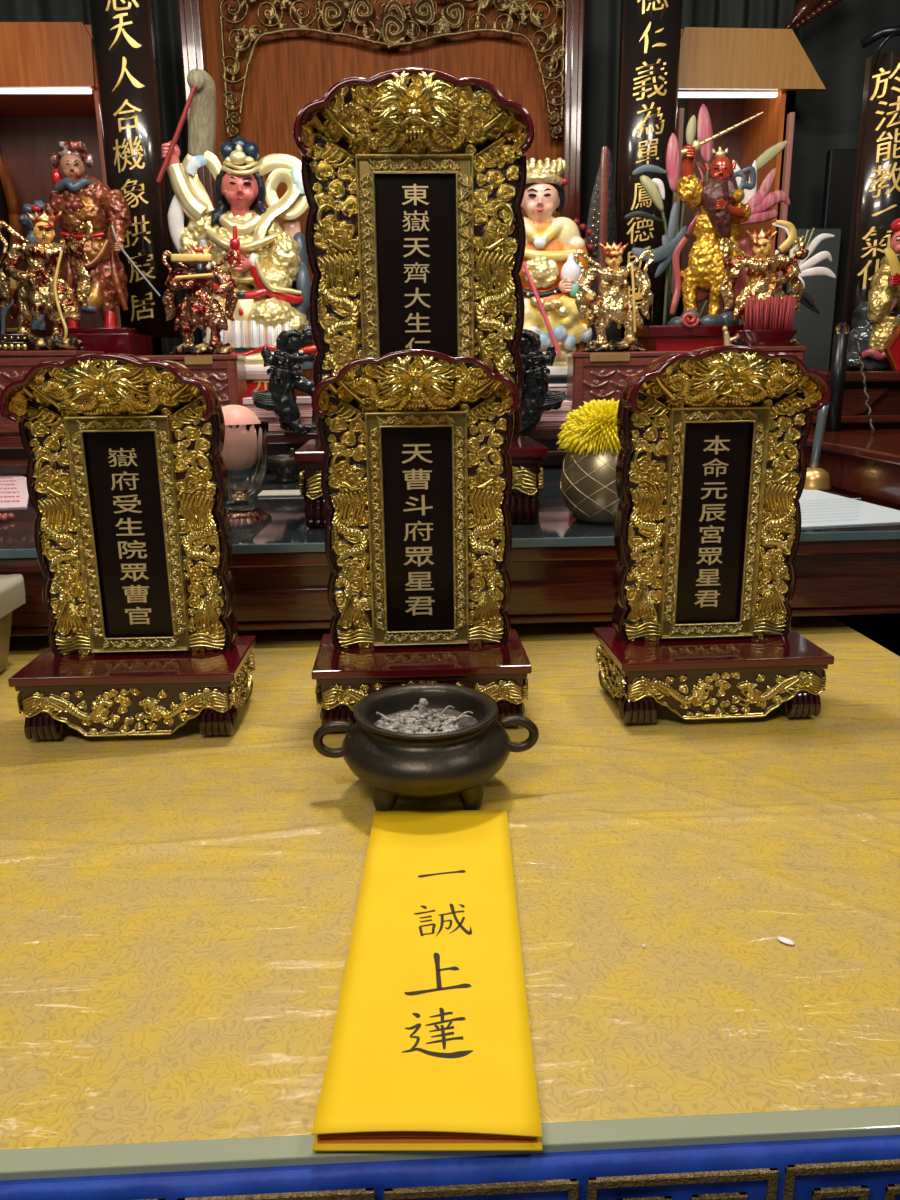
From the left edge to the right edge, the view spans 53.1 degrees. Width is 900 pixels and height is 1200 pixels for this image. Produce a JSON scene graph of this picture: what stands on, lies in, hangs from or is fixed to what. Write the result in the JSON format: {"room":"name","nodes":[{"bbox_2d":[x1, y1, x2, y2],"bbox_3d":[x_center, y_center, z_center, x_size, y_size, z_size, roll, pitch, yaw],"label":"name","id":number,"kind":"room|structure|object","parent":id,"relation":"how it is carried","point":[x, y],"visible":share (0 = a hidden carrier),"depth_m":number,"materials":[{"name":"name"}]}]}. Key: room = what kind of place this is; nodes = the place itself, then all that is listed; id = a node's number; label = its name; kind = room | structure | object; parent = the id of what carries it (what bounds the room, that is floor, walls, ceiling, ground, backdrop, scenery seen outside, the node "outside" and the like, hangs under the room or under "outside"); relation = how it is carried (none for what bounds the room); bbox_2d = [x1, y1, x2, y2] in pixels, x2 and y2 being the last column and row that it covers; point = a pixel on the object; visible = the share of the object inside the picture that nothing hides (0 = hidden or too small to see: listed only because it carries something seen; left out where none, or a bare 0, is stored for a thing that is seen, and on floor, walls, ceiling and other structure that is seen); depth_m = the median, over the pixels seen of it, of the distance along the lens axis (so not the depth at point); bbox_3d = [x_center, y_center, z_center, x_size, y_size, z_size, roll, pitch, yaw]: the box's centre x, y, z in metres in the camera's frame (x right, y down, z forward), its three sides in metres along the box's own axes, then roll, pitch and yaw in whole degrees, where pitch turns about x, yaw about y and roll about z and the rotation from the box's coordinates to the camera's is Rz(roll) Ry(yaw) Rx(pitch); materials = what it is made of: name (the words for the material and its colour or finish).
{"room":"temple","nodes":[
{"label":"temple","id":0,"kind":"room"},
{"bbox_2d":[83,0,161,354],"bbox_3d":[-0.201,-1.361,3.826,5.200,3.050,0.100,-1,15,-3],"label":"wall","id":1,"kind":"structure","parent":0,"point":[157,346],"depth_m":3.79,"materials":[{"name":"brown wood"}]},
{"bbox_3d":[-0.056,0.792,1.703,5.200,0.050,5.300,-1,15,-3],"label":"floor","id":2,"kind":"structure","parent":0,"visible":0},
{"bbox_2d":[0,616,899,1180],"bbox_3d":[-0.044,0.447,1.246,1.440,0.848,1.371,-1,15,-3],"label":"tablecloth","id":3,"kind":"object","parent":2,"relation":"on","point":[178,908],"depth_m":0.73,"materials":[{"name":"yellow fabric"}]},
{"bbox_2d":[0,574,25,671],"bbox_3d":[-0.765,0.060,1.208,0.302,0.132,0.278,-1,15,-3],"label":"plastic bin","id":4,"kind":"object","parent":3,"relation":"on","point":[12,588],"visible":1,"depth_m":1.29,"materials":[{"name":"beige plastic"}]},
{"bbox_2d":[0,353,255,739],"bbox_3d":[-0.382,-0.067,1.071,0.256,0.438,0.153,-1,15,-2],"label":"tablet","id":5,"kind":"object","parent":3,"relation":"on","point":[127,475],"visible":1,"depth_m":1.06,"materials":[{"name":"red paint"}]},
{"bbox_2d":[0,353,219,422],"bbox_3d":[-0.384,-0.242,1.023,0.235,0.075,0.061,-1,15,-3],"label":"hood","id":6,"kind":"object","parent":5,"relation":"attached to","point":[162,391],"depth_m":1.01,"materials":[{"name":"gold paint"}]},
{"bbox_2d":[311,349,531,731],"bbox_3d":[-0.038,-0.074,1.084,0.256,0.438,0.153,-1,15,-3],"label":"tablet","id":7,"kind":"object","parent":3,"relation":"on","point":[417,472],"visible":0.84,"depth_m":1.08,"materials":[{"name":"red paint"}]},
{"bbox_2d":[311,349,519,418],"bbox_3d":[-0.040,-0.249,1.036,0.235,0.075,0.059,-1,15,-3],"label":"hood","id":8,"kind":"object","parent":7,"relation":"attached to","point":[358,389],"depth_m":1.03,"materials":[{"name":"gold paint"}]},
{"bbox_2d":[342,683,510,796],"bbox_3d":[-0.024,0.143,0.910,0.170,0.073,0.170,-1,15,-3],"label":"bowl","id":9,"kind":"object","parent":3,"relation":"on","point":[420,739],"depth_m":0.86,"materials":[{"name":"brown metal"}]},
{"bbox_2d":[311,810,542,1150],"bbox_3d":[-0.011,0.249,0.683,0.127,0.013,0.386,-1,15,1],"label":"paper petition","id":10,"kind":"object","parent":3,"relation":"on","point":[431,1046],"visible":1,"depth_m":0.61,"materials":[{"name":"yellow paper"}]},
{"bbox_2d":[0,1135,899,1199],"bbox_3d":[0.064,0.598,0.576,1.589,0.590,0.021,-1,15,-3],"label":"skirt","id":11,"kind":"object","parent":3,"relation":"hanging from","point":[855,1168],"visible":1,"depth_m":0.50,"materials":[{"name":"blue fabric"}]},
{"bbox_2d":[594,345,833,723],"bbox_3d":[0.322,-0.083,1.100,0.256,0.438,0.153,-2,15,-4],"label":"tablet","id":12,"kind":"object","parent":3,"relation":"on","point":[711,465],"visible":1,"depth_m":1.09,"materials":[{"name":"red paint"}]},
{"bbox_2d":[622,345,830,413],"bbox_3d":[0.320,-0.258,1.052,0.235,0.075,0.059,-2,15,-4],"label":"carving","id":13,"kind":"object","parent":12,"relation":"attached to","point":[671,383],"depth_m":1.04,"materials":[{"name":"gold paint"}]},
{"bbox_2d":[777,937,794,944],"bbox_3d":[0.253,0.257,0.679,0.014,0.002,0.007,11,19,39],"label":"grain","id":14,"kind":"object","parent":3,"relation":"on","point":[782,939],"visible":1,"depth_m":0.68,"materials":[{"name":"white food"}]},
{"bbox_2d":[0,469,899,635],"bbox_3d":[-0.388,0.240,1.934,2.384,0.910,0.944,-1,15,-3],"label":"altar table","id":15,"kind":"object","parent":2,"relation":"on","point":[561,567],"visible":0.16,"depth_m":1.42,"materials":[{"name":"brown wood"}]},
{"bbox_2d":[0,513,13,521],"bbox_3d":[-0.808,-0.145,1.600,0.049,0.012,0.052,-1,15,-3],"label":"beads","id":16,"kind":"object","parent":15,"relation":"on","point":[3,517],"visible":1,"depth_m":1.61,"materials":[{"name":"red"}]},
{"bbox_2d":[0,475,28,508],"bbox_3d":[-1.091,-0.262,2.083,0.231,0.002,0.829,-8,16,-26],"label":"printed sheet","id":17,"kind":"object","parent":15,"relation":"on","point":[13,488],"visible":0.87,"depth_m":1.97,"materials":[{"name":"pink"}]},
{"bbox_2d":[221,421,271,524],"bbox_3d":[-0.370,-0.223,1.570,0.118,0.168,0.117,-1,15,-3],"label":"glass goblet","id":18,"kind":"object","parent":15,"relation":"on","point":[244,453],"visible":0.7,"depth_m":1.53,"materials":[{"name":"clear glass"}]},
{"bbox_2d":[222,405,260,424],"bbox_3d":[-0.371,-0.280,1.556,0.096,0.113,0.096,-1,15,-3],"label":"ball","id":19,"kind":"object","parent":18,"relation":"in","point":[233,414],"visible":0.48,"depth_m":1.52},
{"bbox_2d":[257,490,302,496],"bbox_3d":[-0.352,-0.226,1.908,0.100,0.004,0.070,-1,15,-3],"label":"card","id":20,"kind":"object","parent":15,"relation":"on","point":[265,493],"visible":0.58,"depth_m":1.89,"materials":[{"name":"beige paper"}]},
{"bbox_2d":[267,448,300,482],"bbox_3d":[-0.385,-0.315,2.101,0.088,0.078,0.088,-1,15,-3],"label":"bowl","id":21,"kind":"object","parent":15,"relation":"on","point":[284,466],"visible":0.8,"depth_m":2.08,"materials":[{"name":"brown metal"}]},
{"bbox_2d":[293,67,547,527],"bbox_3d":[-0.055,-0.491,1.521,0.412,0.705,0.246,-1,15,-3],"label":"tablet","id":22,"kind":"object","parent":15,"relation":"on","point":[414,181],"visible":0.62,"depth_m":1.50,"materials":[{"name":"red paint"}]},
{"bbox_2d":[293,67,534,161],"bbox_3d":[-0.058,-0.773,1.444,0.378,0.121,0.095,-1,15,-3],"label":"hood","id":23,"kind":"object","parent":22,"relation":"attached to","point":[348,125],"depth_m":1.43,"materials":[{"name":"gold paint"}]},
{"bbox_2d":[560,448,619,523],"bbox_3d":[0.262,-0.201,1.529,0.149,0.131,0.149,-1,15,-3],"label":"metal vase","id":24,"kind":"object","parent":15,"relation":"on","point":[587,482],"visible":0.45,"depth_m":1.47,"materials":[{"name":"gold metal"}]},
{"bbox_2d":[556,398,620,454],"bbox_3d":[0.261,-0.269,1.511,0.161,0.136,0.165,-1,15,-3],"label":"chrysanthemum","id":25,"kind":"object","parent":24,"relation":"in","point":[593,425],"visible":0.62,"depth_m":1.46,"materials":[{"name":"yellow plant"}]},
{"bbox_2d":[803,402,830,490],"bbox_3d":[0.757,-0.328,1.863,0.074,0.196,0.074,-1,15,-3],"label":"bell","id":26,"kind":"object","parent":15,"relation":"on","point":[817,478],"visible":0.7,"depth_m":1.85,"materials":[{"name":"gold metal"}]},
{"bbox_2d":[799,490,899,527],"bbox_3d":[0.707,-0.164,1.621,0.208,0.002,0.513,6,16,23],"label":"printed sheet","id":27,"kind":"object","parent":15,"relation":"on","point":[818,508],"visible":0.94,"depth_m":1.58,"materials":[{"name":"grey paper"}]},
{"bbox_2d":[0,423,899,476],"bbox_3d":[-0.144,-0.143,3.188,3.800,1.013,1.650,-1,15,-3],"label":"altar riser","id":28,"kind":"object","parent":2,"relation":"on","point":[14,459],"visible":0.02,"depth_m":2.28,"materials":[{"name":"red paint"}]},
{"bbox_2d":[0,299,13,341],"bbox_3d":[-1.235,-0.709,2.547,0.109,0.281,0.012,-1,15,-3],"label":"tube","id":29,"kind":"object","parent":28,"relation":"on","point":[4,310],"visible":0.42,"depth_m":2.52,"materials":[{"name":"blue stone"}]},
{"bbox_2d":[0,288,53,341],"bbox_3d":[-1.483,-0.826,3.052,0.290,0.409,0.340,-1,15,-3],"label":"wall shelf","id":30,"kind":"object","parent":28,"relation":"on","point":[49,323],"visible":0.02,"depth_m":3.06,"materials":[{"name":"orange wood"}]},
{"bbox_2d":[10,278,19,287],"bbox_3d":[-1.451,-1.028,2.918,0.108,0.045,0.051,-1,15,-3],"label":"box","id":31,"kind":"object","parent":30,"relation":"on","point":[13,284],"visible":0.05,"depth_m":2.90,"materials":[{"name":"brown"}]},
{"bbox_2d":[0,350,103,435],"bbox_3d":[-1.092,-0.537,2.331,0.341,0.204,0.226,-1,15,-3],"label":"box","id":32,"kind":"object","parent":28,"relation":"on","point":[14,365],"visible":0.19,"depth_m":2.21,"materials":[{"name":"brown wood"}]},
{"bbox_2d":[6,328,17,333],"bbox_3d":[-1.127,-0.681,2.353,0.051,0.055,0.020,-1,15,-3],"label":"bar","id":33,"kind":"object","parent":32,"relation":"on","point":[9,330],"visible":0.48,"depth_m":2.34,"materials":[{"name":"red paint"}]},
{"bbox_2d":[0,334,29,350],"bbox_3d":[-1.122,-0.634,2.217,0.172,0.038,0.046,-1,15,-3],"label":"tray","id":34,"kind":"object","parent":32,"relation":"on","point":[4,346],"visible":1,"depth_m":2.21,"materials":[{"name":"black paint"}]},
{"bbox_2d":[0,334,27,340],"bbox_3d":[-1.124,-0.646,2.217,0.161,0.015,0.029,-1,15,-3],"label":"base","id":35,"kind":"object","parent":34,"relation":"on","point":[3,337],"depth_m":2.21,"materials":[{"name":"red paint"}]},
{"bbox_2d":[18,200,45,330],"bbox_3d":[-1.164,-0.940,2.543,0.086,0.348,0.062,-1,15,-3],"label":"statue","id":36,"kind":"object","parent":32,"relation":"on","point":[38,206],"visible":0.4,"depth_m":2.50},
{"bbox_2d":[0,209,92,350],"bbox_3d":[-1.008,-0.790,2.237,0.251,0.338,0.116,0,15,5],"label":"statue","id":37,"kind":"object","parent":32,"relation":"on","point":[41,289],"visible":0.96,"depth_m":2.22,"materials":[{"name":"gold metal"}]},
{"bbox_2d":[0,22,153,354],"bbox_3d":[-1.532,-1.356,3.357,0.687,1.277,0.420,-1,15,-3],"label":"wall niche","id":38,"kind":"object","parent":28,"relation":"on","point":[49,92],"visible":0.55,"depth_m":3.26,"materials":[{"name":"orange wood"}]},
{"bbox_2d":[0,22,96,116],"bbox_3d":[-1.470,-1.881,3.223,0.517,0.196,0.420,-1,15,-3],"label":"hood","id":39,"kind":"object","parent":38,"relation":"attached to","point":[47,69],"depth_m":3.04,"materials":[{"name":"orange wood"}]},
{"bbox_2d":[67,333,152,355],"bbox_3d":[-1.042,-0.676,2.751,0.219,0.259,0.240,-1,15,-3],"label":"pedestal","id":40,"kind":"object","parent":28,"relation":"on","point":[124,343],"visible":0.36,"depth_m":2.61,"materials":[{"name":"red paint"}]},
{"bbox_2d":[45,140,160,333],"bbox_3d":[-1.007,-1.044,2.616,0.313,0.527,0.158,-3,15,-7],"label":"statue","id":41,"kind":"object","parent":40,"relation":"on","point":[80,198],"visible":0.86,"depth_m":2.58,"materials":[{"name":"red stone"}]},
{"bbox_2d":[89,0,179,337],"bbox_3d":[-1.000,-1.393,2.837,0.180,1.091,0.078,-1,15,-3],"label":"couplet board","id":42,"kind":"object","parent":28,"relation":"on","point":[122,30],"visible":0.94,"depth_m":2.81,"materials":[{"name":"black paint"}]},
{"bbox_2d":[141,354,247,406],"bbox_3d":[-0.680,-0.555,2.407,0.259,0.190,0.148,-1,15,-3],"label":"box","id":43,"kind":"object","parent":28,"relation":"on","point":[227,373],"visible":0.17,"depth_m":2.33,"materials":[{"name":"red wood"}]},
{"bbox_2d":[162,243,237,354],"bbox_3d":[-0.648,-0.776,2.337,0.203,0.282,0.128,-1,15,-3],"label":"statue","id":44,"kind":"object","parent":43,"relation":"on","point":[199,307],"visible":1,"depth_m":2.33,"materials":[{"name":"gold metal"}]},
{"bbox_2d":[246,372,269,396],"bbox_3d":[-0.652,-0.612,2.716,0.322,0.144,0.318,-1,15,-3],"label":"pedestal","id":45,"kind":"object","parent":28,"relation":"on","point":[256,381],"visible":0.2,"depth_m":2.56,"materials":[{"name":"red paint"}]},
{"bbox_2d":[161,136,313,371],"bbox_3d":[-0.603,-1.000,2.627,0.419,0.653,0.217,-1,15,-3],"label":"statue","id":46,"kind":"object","parent":45,"relation":"on","point":[271,274],"visible":0.73,"depth_m":2.60,"materials":[{"name":"white ceramic"}]},
{"bbox_2d":[156,69,215,182],"bbox_3d":[-0.734,-1.329,2.539,0.104,0.296,0.185,11,19,38],"label":"whisk","id":47,"kind":"object","parent":46,"relation":"attached to","point":[201,101],"visible":0.91,"depth_m":2.54,"materials":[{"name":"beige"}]},
{"bbox_2d":[227,226,240,266],"bbox_3d":[-0.613,-0.999,2.546,0.042,0.109,0.036,-1,15,-3],"label":"bottle","id":48,"kind":"object","parent":46,"relation":"on","point":[234,244],"depth_m":2.54,"materials":[{"name":"red paint"}]},
{"bbox_2d":[243,396,311,430],"bbox_3d":[-0.427,-0.479,2.317,0.196,0.082,0.079,-1,15,-3],"label":"paper stack","id":49,"kind":"object","parent":28,"relation":"on","point":[304,402],"visible":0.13,"depth_m":2.28,"materials":[{"name":"pink paper"}]},
{"bbox_2d":[251,325,316,434],"bbox_3d":[-0.390,-0.529,2.177,0.182,0.256,0.077,-1,15,-3],"label":"lion statue","id":50,"kind":"object","parent":28,"relation":"on","point":[294,348],"visible":0.96,"depth_m":2.15,"materials":[{"name":"black ceramic"}]},
{"bbox_2d":[177,0,584,395],"bbox_3d":[-0.214,-1.512,3.092,1.328,1.687,0.102,-1,15,-3],"label":"panel","id":51,"kind":"object","parent":28,"relation":"on","point":[266,60],"visible":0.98,"depth_m":3.02,"materials":[{"name":"orange wood"}]},
{"bbox_2d":[518,329,565,433],"bbox_3d":[0.192,-0.536,2.205,0.186,0.256,0.079,-1,15,-3],"label":"lion statue","id":52,"kind":"object","parent":28,"relation":"on","point":[536,398],"visible":0.62,"depth_m":2.18,"materials":[{"name":"black stone"}]},
{"bbox_2d":[520,387,566,399],"bbox_3d":[0.284,-0.607,2.764,0.280,0.087,0.318,-1,15,-3],"label":"pedestal","id":53,"kind":"object","parent":28,"relation":"on","point":[562,389],"visible":0.02,"depth_m":2.61,"materials":[{"name":"white paint"}]},
{"bbox_2d":[519,158,591,386],"bbox_3d":[0.289,-0.963,2.671,0.272,0.642,0.211,-1,15,-3],"label":"statue","id":54,"kind":"object","parent":53,"relation":"on","point":[552,243],"visible":0.66,"depth_m":2.62,"materials":[{"name":"white paint"}]},
{"bbox_2d":[522,261,561,356],"bbox_3d":[0.264,-0.834,2.587,0.121,0.263,0.014,-1,15,1],"label":"staff","id":55,"kind":"object","parent":54,"relation":"on","point":[554,341],"visible":0.95,"depth_m":2.58,"materials":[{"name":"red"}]},
{"bbox_2d":[536,400,571,426],"bbox_3d":[0.251,-0.486,2.349,0.128,0.063,0.079,-1,15,-3],"label":"paper stack","id":56,"kind":"object","parent":28,"relation":"on","point":[550,418],"visible":0.37,"depth_m":2.31,"materials":[{"name":"pink paper"}]},
{"bbox_2d":[573,218,593,249],"bbox_3d":[0.421,-0.936,2.881,0.069,0.529,0.020,-1,15,-3],"label":"beads","id":57,"kind":"object","parent":28,"relation":"on","point":[582,226],"visible":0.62,"depth_m":2.82,"materials":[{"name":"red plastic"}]},
{"bbox_2d":[585,150,620,341],"bbox_3d":[0.495,-1.057,2.934,0.151,0.748,0.064,-1,15,-3],"label":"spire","id":58,"kind":"object","parent":28,"relation":"on","point":[613,333],"visible":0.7,"depth_m":2.88,"materials":[{"name":"black"}]},
{"bbox_2d":[598,146,608,295],"bbox_3d":[0.485,-1.031,2.860,0.036,0.750,0.011,-1,15,-3],"label":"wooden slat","id":59,"kind":"object","parent":28,"relation":"on","point":[603,202],"visible":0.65,"depth_m":2.81,"materials":[{"name":"black wood"}]},
{"bbox_2d":[566,351,689,411],"bbox_3d":[0.494,-0.575,2.438,0.349,0.185,0.104,-1,15,-3],"label":"box","id":60,"kind":"object","parent":28,"relation":"on","point":[590,375],"visible":0.37,"depth_m":2.38,"materials":[{"name":"red wood"}]},
{"bbox_2d":[574,241,653,351],"bbox_3d":[0.436,-0.802,2.395,0.215,0.283,0.100,-1,15,-3],"label":"statue","id":61,"kind":"object","parent":60,"relation":"on","point":[614,304],"visible":1,"depth_m":2.38,"materials":[{"name":"gold metal"}]},
{"bbox_2d":[615,0,681,337],"bbox_3d":[0.638,-1.429,2.909,0.186,1.119,0.080,-1,15,-3],"label":"couplet board","id":62,"kind":"object","parent":28,"relation":"on","point":[650,30],"visible":0.81,"depth_m":2.86,"materials":[{"name":"black paint"}]},
{"bbox_2d":[651,293,683,324],"bbox_3d":[0.692,-0.771,2.834,0.124,0.360,0.124,-1,15,-3],"label":"glass vase","id":63,"kind":"object","parent":28,"relation":"on","point":[658,299],"visible":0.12,"depth_m":2.75,"materials":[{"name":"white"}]},
{"bbox_2d":[624,164,686,324],"bbox_3d":[0.610,-1.045,2.684,0.194,0.462,0.035,-1,15,-3],"label":"lily","id":64,"kind":"object","parent":63,"relation":"in","point":[663,254],"visible":0.94,"depth_m":2.67,"materials":[{"name":"green plant"}]},
{"bbox_2d":[666,104,713,292],"bbox_3d":[0.717,-1.153,2.736,0.140,0.640,0.028,-1,15,-3],"label":"lily","id":65,"kind":"object","parent":63,"relation":"in","point":[704,125],"visible":0.48,"depth_m":2.68,"materials":[{"name":"pink plant"}]},
{"bbox_2d":[699,141,789,317],"bbox_3d":[0.876,-1.045,2.753,0.314,0.663,0.050,-1,15,-3],"label":"lily","id":66,"kind":"object","parent":63,"relation":"in","point":[760,202],"visible":0.6,"depth_m":2.70,"materials":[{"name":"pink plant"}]},
{"bbox_2d":[635,325,743,351],"bbox_3d":[0.679,-0.654,2.595,0.290,0.254,0.240,-1,15,-3],"label":"pedestal","id":67,"kind":"object","parent":28,"relation":"on","point":[652,337],"visible":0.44,"depth_m":2.47,"materials":[{"name":"red paint"}]},
{"bbox_2d":[667,112,762,327],"bbox_3d":[0.726,-1.018,2.447,0.254,0.553,0.160,-1,15,-3],"label":"statue","id":68,"kind":"object","parent":67,"relation":"on","point":[720,214],"visible":0.83,"depth_m":2.45,"materials":[{"name":"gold metal"}]},
{"bbox_2d":[671,27,825,318],"bbox_3d":[1.045,-1.414,3.471,0.546,1.270,0.420,-1,15,-3],"label":"wall niche","id":69,"kind":"object","parent":28,"relation":"on","point":[739,74],"visible":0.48,"depth_m":3.18,"materials":[{"name":"brown wood"}]},
{"bbox_2d":[678,27,825,91],"bbox_3d":[1.038,-1.936,3.335,0.546,0.192,0.420,-1,15,-3],"label":"hood","id":70,"kind":"object","parent":69,"relation":"attached to","point":[711,59],"depth_m":3.13,"materials":[{"name":"brown wood"}]},
{"bbox_2d":[784,0,842,28],"bbox_3d":[1.300,-2.099,3.133,0.259,0.217,0.073,-1,15,-3],"label":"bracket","id":71,"kind":"object","parent":69,"relation":"attached to","point":[804,11],"visible":1,"depth_m":3.13,"materials":[{"name":"brown wood"}]},
{"bbox_2d":[754,346,806,360],"bbox_3d":[0.797,-0.575,2.405,0.217,0.193,0.196,-1,15,-3],"label":"box","id":72,"kind":"object","parent":28,"relation":"on","point":[798,351],"visible":0.02,"depth_m":2.29,"materials":[{"name":"brown wood"}]},
{"bbox_2d":[722,326,739,345],"bbox_3d":[0.731,-0.678,2.343,0.049,0.066,0.020,-1,15,-3],"label":"figurine","id":73,"kind":"object","parent":72,"relation":"on","point":[727,340],"visible":0.6,"depth_m":2.34,"materials":[{"name":"brown"}]},
{"bbox_2d":[720,220,808,345],"bbox_3d":[0.825,-0.829,2.372,0.239,0.320,0.100,-1,15,-3],"label":"statue","id":74,"kind":"object","parent":72,"relation":"on","point":[762,280],"visible":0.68,"depth_m":2.35,"materials":[{"name":"gold metal"}]},
{"bbox_2d":[737,330,797,346],"bbox_3d":[0.816,-0.674,2.320,0.160,0.040,0.058,-1,15,-3],"label":"bowl","id":75,"kind":"object","parent":72,"relation":"on","point":[751,338],"visible":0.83,"depth_m":2.30,"materials":[{"name":"red ceramic"}]},
{"bbox_2d":[744,295,795,329],"bbox_3d":[0.817,-0.725,2.306,0.130,0.105,0.041,-1,15,-3],"label":"bundle","id":76,"kind":"object","parent":75,"relation":"in","point":[776,313],"visible":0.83,"depth_m":2.30,"materials":[{"name":"red wood"}]},
{"bbox_2d":[786,229,840,368],"bbox_3d":[1.312,-1.029,3.295,0.177,0.612,0.020,-1,15,-3],"label":"panel","id":77,"kind":"object","parent":28,"relation":"on","point":[814,332],"visible":0.34,"depth_m":3.28,"materials":[{"name":"grey"}]},
{"bbox_2d":[820,149,857,368],"bbox_3d":[1.431,-1.181,3.334,0.144,0.885,0.040,-1,15,-3],"label":"post","id":78,"kind":"object","parent":28,"relation":"on","point":[840,170],"visible":0.26,"depth_m":3.25,"materials":[{"name":"black"}]},
{"bbox_2d":[810,369,899,423],"bbox_3d":[1.335,-0.628,2.712,0.865,0.128,0.930,-1,15,-3],"label":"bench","id":79,"kind":"object","parent":28,"relation":"on","point":[883,386],"visible":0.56,"depth_m":2.27,"materials":[{"name":"red paint"}]},
{"bbox_2d":[842,25,899,333],"bbox_3d":[1.256,-1.138,2.589,0.230,0.901,0.084,-1,15,-3],"label":"couplet board","id":80,"kind":"object","parent":79,"relation":"on","point":[876,199],"visible":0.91,"depth_m":2.55,"materials":[{"name":"black paint"}]},
{"bbox_2d":[846,218,899,370],"bbox_3d":[1.193,-0.822,2.438,0.233,0.404,0.150,-1,15,-3],"label":"statue","id":81,"kind":"object","parent":79,"relation":"on","point":[875,321],"visible":0.9,"depth_m":2.41,"materials":[{"name":"gold metal"}]},
{"bbox_2d":[884,325,899,369],"bbox_3d":[1.213,-0.663,2.369,0.142,0.115,0.016,-1,15,-3],"label":"plaque","id":82,"kind":"object","parent":79,"relation":"on","point":[892,348],"visible":1,"depth_m":2.37,"materials":[{"name":"red wood"}]},
{"bbox_3d":[0.955,-0.721,2.612,0.072,0.110,0.072,-1,15,-3],"label":"glass vase","id":83,"kind":"object","parent":79,"relation":"on","visible":0},
{"bbox_2d":[772,223,835,313],"bbox_3d":[1.000,-0.896,2.552,0.187,0.333,0.046,0,15,2],"label":"lily","id":84,"kind":"object","parent":83,"relation":"in","point":[806,300],"visible":0.59,"depth_m":2.53,"materials":[{"name":"white plant"}]},
{"bbox_2d":[825,323,848,430],"bbox_3d":[0.939,-0.539,2.183,0.034,0.255,0.034,-1,15,-3],"label":"post","id":85,"kind":"object","parent":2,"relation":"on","point":[841,338],"visible":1,"depth_m":2.17,"materials":[{"name":"black metal"}]},
{"bbox_2d":[854,330,874,434],"bbox_3d":[0.970,-0.511,2.109,0.012,0.238,0.108,-3,15,-10],"label":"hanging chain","id":86,"kind":"object","parent":85,"relation":"hanging from","point":[861,363],"visible":1,"depth_m":2.11,"materials":[{"name":"grey metal"}]},
{"bbox_2d":[804,429,899,655],"bbox_3d":[1.315,0.167,1.951,1.011,1.002,0.980,-1,15,-3],"label":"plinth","id":87,"kind":"object","parent":2,"relation":"on","point":[864,465],"visible":0.18,"depth_m":1.80,"materials":[{"name":"red paint"}]},
{"bbox_3d":[-0.093,-2.208,0.922,5.200,0.050,5.300,-1,15,-3],"label":"ceiling","id":88,"kind":"structure","parent":0,"visible":0},
{"bbox_2d":[0,0,85,24],"bbox_3d":[-1.935,-1.772,3.512,1.101,2.014,0.060,-2,15,-3],"label":"curtain","id":89,"kind":"object","parent":88,"relation":"hanging from","point":[10,10],"visible":0.02,"depth_m":3.40,"materials":[{"name":"black fabric"}]},
{"bbox_2d":[151,0,201,354],"bbox_3d":[-0.981,-1.750,3.380,0.341,2.014,0.069,-2,15,-5],"label":"curtain","id":90,"kind":"object","parent":88,"relation":"hanging from","point":[165,15],"visible":0.16,"depth_m":3.33,"materials":[{"name":"black fabric"}]},
{"bbox_2d":[580,0,693,351],"bbox_3d":[0.638,-1.788,3.451,0.556,2.014,0.067,-1,15,-3],"label":"curtain","id":91,"kind":"object","parent":88,"relation":"hanging from","point":[602,18],"visible":0.11,"depth_m":3.41,"materials":[{"name":"black fabric"}]},
{"bbox_2d":[692,0,800,255],"bbox_3d":[1.123,-1.845,3.645,0.571,2.014,0.064,-1,15,-3],"label":"curtain","id":92,"kind":"object","parent":88,"relation":"hanging from","point":[767,14],"visible":0.06,"depth_m":3.53,"materials":[{"name":"black fabric"}]},
{"bbox_2d":[782,0,899,294],"bbox_3d":[1.663,-1.800,3.445,0.719,2.014,0.020,-1,15,-3],"label":"curtain","id":93,"kind":"object","parent":88,"relation":"hanging from","point":[828,119],"visible":0.2,"depth_m":3.40,"materials":[{"name":"black fabric"}]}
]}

